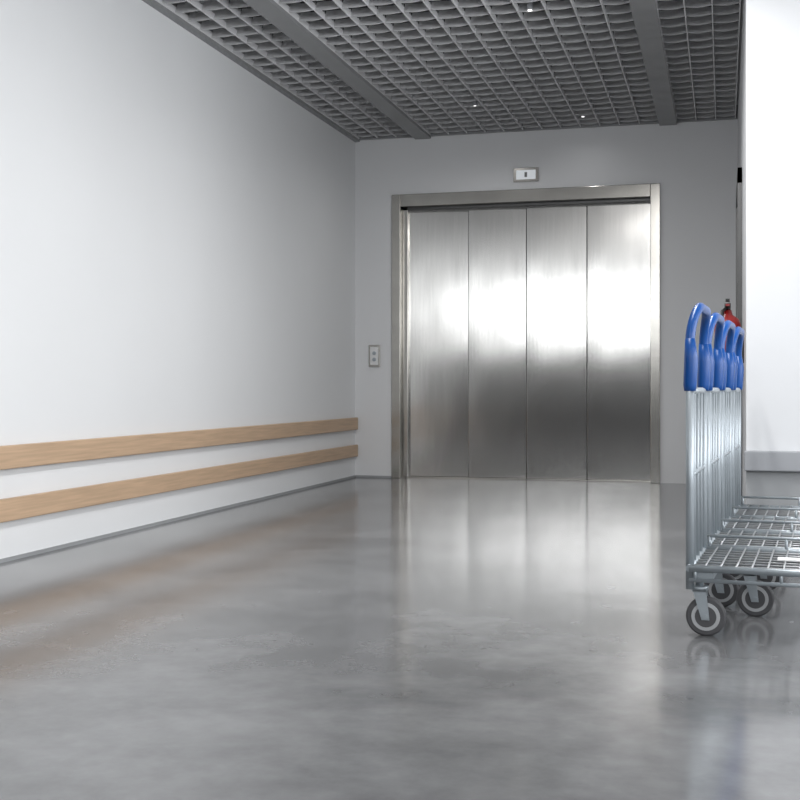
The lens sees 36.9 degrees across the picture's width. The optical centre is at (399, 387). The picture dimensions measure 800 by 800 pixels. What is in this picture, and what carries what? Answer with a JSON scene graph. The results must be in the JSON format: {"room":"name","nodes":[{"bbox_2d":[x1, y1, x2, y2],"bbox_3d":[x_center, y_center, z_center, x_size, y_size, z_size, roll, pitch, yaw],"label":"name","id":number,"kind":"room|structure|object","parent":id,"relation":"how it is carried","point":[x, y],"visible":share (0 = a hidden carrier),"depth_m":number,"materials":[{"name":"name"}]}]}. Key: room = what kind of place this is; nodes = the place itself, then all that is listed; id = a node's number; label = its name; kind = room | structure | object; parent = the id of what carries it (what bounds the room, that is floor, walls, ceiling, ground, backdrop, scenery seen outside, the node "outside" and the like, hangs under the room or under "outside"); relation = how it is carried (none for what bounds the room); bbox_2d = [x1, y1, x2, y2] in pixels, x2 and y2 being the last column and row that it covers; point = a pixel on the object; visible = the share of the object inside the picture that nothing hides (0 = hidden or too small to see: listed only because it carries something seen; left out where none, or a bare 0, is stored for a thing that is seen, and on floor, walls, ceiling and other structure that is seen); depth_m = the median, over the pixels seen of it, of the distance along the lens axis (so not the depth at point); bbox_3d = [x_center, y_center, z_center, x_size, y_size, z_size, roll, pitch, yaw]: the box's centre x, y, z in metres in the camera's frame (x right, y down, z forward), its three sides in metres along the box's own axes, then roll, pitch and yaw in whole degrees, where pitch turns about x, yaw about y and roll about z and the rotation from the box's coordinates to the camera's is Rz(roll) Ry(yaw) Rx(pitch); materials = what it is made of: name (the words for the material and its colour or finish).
{"room":"elevator lobby","nodes":[
{"label":"elevator lobby","id":0,"kind":"room"},
{"bbox_2d":[0,0,354,558],"bbox_3d":[-2.173,-0.950,5.377,0.200,3.600,13.250,0,0,15],"label":"wall","id":1,"kind":"structure","parent":0,"point":[177,230],"depth_m":7.42,"materials":[{"name":"white paint"}]},
{"bbox_2d":[0,475,355,562],"bbox_3d":[-1.328,0.841,8.101,0.012,0.018,6.950,0,0,15],"label":"baseboard","id":2,"kind":"structure","parent":1,"relation":"attached to","point":[40,551],"depth_m":7.33,"materials":[{"name":"grey paint"}]},
{"bbox_2d":[0,417,357,469],"bbox_3d":[-1.234,0.338,8.397,0.040,0.115,6.270,0,0,15],"label":"handrail","id":3,"kind":"object","parent":1,"relation":"attached to","point":[44,453],"visible":1,"depth_m":7.28,"materials":[{"name":"brown wood"}]},
{"bbox_2d":[0,445,357,522],"bbox_3d":[-1.234,0.594,8.397,0.040,0.112,6.270,0,0,15],"label":"handrail","id":4,"kind":"object","parent":1,"relation":"attached to","point":[26,506],"visible":1,"depth_m":7.28,"materials":[{"name":"brown wood"}]},
{"bbox_2d":[142,0,359,141],"bbox_3d":[-2.068,-2.413,5.297,0.045,0.135,12.750,0,0,15],"label":"trim","id":5,"kind":"structure","parent":1,"relation":"attached to","point":[152,3],"depth_m":8.59,"materials":[{"name":"paint"}]},
{"bbox_2d":[0,477,799,799],"bbox_3d":[1.219,0.900,4.513,7.200,0.100,13.350,0,0,15],"label":"floor","id":6,"kind":"structure","parent":0,"point":[356,638],"depth_m":3.73,"materials":[{"name":"concrete"}]},
{"bbox_2d":[683,303,799,635],"bbox_3d":[1.503,0.274,4.192,0.954,1.152,0.553,0,0,20],"label":"cart","id":7,"kind":"object","parent":6,"relation":"on","point":[705,615],"visible":1,"depth_m":4.18,"materials":[{"name":"metal"}]},
{"bbox_2d":[704,312,799,606],"bbox_3d":[1.702,0.274,4.737,0.954,1.152,0.553,0,0,20],"label":"cart","id":8,"kind":"object","parent":6,"relation":"on","point":[726,594],"visible":0.54,"depth_m":4.88,"materials":[{"name":"metal"}]},
{"bbox_2d":[721,320,799,580],"bbox_3d":[1.900,0.274,5.283,0.954,1.152,0.553,0,0,20],"label":"cart","id":9,"kind":"object","parent":6,"relation":"on","point":[729,327],"visible":0.45,"depth_m":5.43,"materials":[{"name":"metal"}]},
{"bbox_2d":[732,326,799,546],"bbox_3d":[2.098,0.274,5.828,0.954,1.152,0.553,0,0,20],"label":"cart","id":10,"kind":"object","parent":6,"relation":"on","point":[739,332],"visible":0.39,"depth_m":5.98,"materials":[{"name":"metal"}]},
{"bbox_2d":[155,0,740,138],"bbox_3d":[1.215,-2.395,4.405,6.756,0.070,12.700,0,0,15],"label":"ceiling","id":11,"kind":"structure","parent":0,"point":[693,96],"depth_m":8.69,"materials":[{"name":"grey metal"}]},
{"bbox_2d":[243,0,430,138],"bbox_3d":[-1.444,-2.420,5.126,0.150,0.160,12.745,0,0,15],"label":"ceiling beam","id":12,"kind":"structure","parent":11,"relation":"attached to","point":[270,10],"depth_m":8.57,"materials":[{"name":"grey metal"}]},
{"bbox_2d":[527,2,532,10],"bbox_3d":[0.814,-2.414,7.528,0.036,0.092,0.036,0,0,15],"label":"recessed light","id":13,"kind":"object","parent":11,"relation":"in","point":[529,5],"visible":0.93,"depth_m":7.51,"materials":[{"name":"white"}]},
{"bbox_2d":[629,0,676,125],"bbox_3d":[0.728,-2.420,4.540,0.150,0.160,12.745,0,0,15],"label":"ceiling beam","id":14,"kind":"structure","parent":11,"relation":"attached to","point":[644,12],"depth_m":8.47,"materials":[{"name":"grey metal"}]},
{"bbox_2d":[355,77,737,483],"bbox_3d":[1.308,-0.950,11.144,3.516,3.600,0.300,0,0,15],"label":"wall","id":15,"kind":"structure","parent":0,"point":[694,164],"depth_m":10.90,"materials":[{"name":"grey paint"}]},
{"bbox_2d":[356,475,391,477],"bbox_3d":[-0.248,0.841,11.403,0.353,0.018,0.012,0,0,15],"label":"baseboard","id":16,"kind":"structure","parent":15,"relation":"attached to","point":[356,475],"depth_m":11.39,"materials":[{"name":"grey paint"}]},
{"bbox_2d":[369,345,379,366],"bbox_3d":[-0.243,-0.305,11.395,0.110,0.210,0.024,0,0,15],"label":"panel","id":17,"kind":"object","parent":15,"relation":"attached to","point":[374,350],"visible":1,"depth_m":11.39,"materials":[{"name":"metal"}]},
{"bbox_2d":[410,210,468,476],"bbox_3d":[0.365,-0.451,11.404,0.582,2.578,0.040,0,0,11],"label":"panel","id":18,"kind":"object","parent":15,"relation":"attached to","point":[439,240],"visible":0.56,"depth_m":11.38,"materials":[{"name":"metal"}]},
{"bbox_2d":[469,208,526,477],"bbox_3d":[0.915,-0.451,11.256,0.544,2.578,0.040,0,0,12],"label":"panel","id":19,"kind":"object","parent":15,"relation":"attached to","point":[497,237],"visible":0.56,"depth_m":11.24,"materials":[{"name":"metal"}]},
{"bbox_2d":[392,183,659,482],"bbox_3d":[1.147,-0.487,11.123,2.483,2.675,0.225,0,0,15],"label":"frame","id":20,"kind":"object","parent":15,"relation":"attached to","point":[403,204],"visible":1,"depth_m":11.16,"materials":[{"name":"metal"}]},
{"bbox_2d":[402,476,649,482],"bbox_3d":[1.157,0.845,11.159,2.313,0.010,0.150,0,0,15],"label":"sill","id":21,"kind":"structure","parent":15,"relation":"attached to","point":[449,477],"depth_m":11.12,"materials":[{"name":"metal"}]},
{"bbox_2d":[513,167,538,181],"bbox_3d":[1.157,-1.958,11.017,0.230,0.125,0.025,0,0,15],"label":"indicator","id":22,"kind":"object","parent":15,"relation":"attached to","point":[519,174],"visible":1,"depth_m":11.01,"materials":[{"name":"metal"}]},
{"bbox_2d":[359,105,737,140],"bbox_3d":[1.287,-2.420,10.979,3.471,0.120,0.030,0,0,15],"label":"trim","id":23,"kind":"structure","parent":15,"relation":"attached to","point":[696,119],"depth_m":10.92,"materials":[{"name":"paint"}]},
{"bbox_2d":[527,205,586,478],"bbox_3d":[1.451,-0.451,11.111,0.554,2.578,0.040,0,0,14],"label":"panel","id":24,"kind":"object","parent":15,"relation":"attached to","point":[556,235],"visible":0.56,"depth_m":11.09,"materials":[{"name":"metal"}]},
{"bbox_2d":[587,203,649,479],"bbox_3d":[2.016,-0.451,10.958,0.604,2.578,0.040,0,0,15],"label":"panel","id":25,"kind":"object","parent":15,"relation":"attached to","point":[618,235],"visible":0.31,"depth_m":10.95,"materials":[{"name":"metal"}]},
{"bbox_2d":[738,0,799,503],"bbox_3d":[4.045,-0.950,8.235,3.284,3.600,4.490,0,0,15],"label":"wall","id":26,"kind":"structure","parent":0,"point":[769,35],"depth_m":6.46,"materials":[{"name":"white paint"}]},
{"bbox_2d":[714,299,743,362],"bbox_3d":[1.980,-0.256,7.220,0.173,0.552,0.182,0,0,15],"label":"fire extinguisher","id":27,"kind":"object","parent":26,"relation":"attached to","point":[726,312],"visible":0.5,"depth_m":7.18,"materials":[{"name":"red metal"}]},
{"bbox_2d":[736,167,741,503],"bbox_3d":[2.393,-0.300,8.479,0.029,2.300,1.220,0,0,15],"label":"trim","id":28,"kind":"structure","parent":26,"relation":"attached to","point":[739,170],"depth_m":7.89,"materials":[{"name":"metal"}]},
{"bbox_2d":[744,450,799,471],"bbox_3d":[3.446,0.392,6.041,3.296,0.107,0.060,0,0,15],"label":"trim","id":29,"kind":"structure","parent":26,"relation":"attached to","point":[785,461],"depth_m":6.40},
{"bbox_2d":[746,471,799,505],"bbox_3d":[3.458,0.647,6.062,3.284,0.405,0.012,0,0,15],"label":"baseboard","id":30,"kind":"structure","parent":26,"relation":"attached to","point":[758,483],"depth_m":6.45,"materials":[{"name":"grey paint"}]}
]}

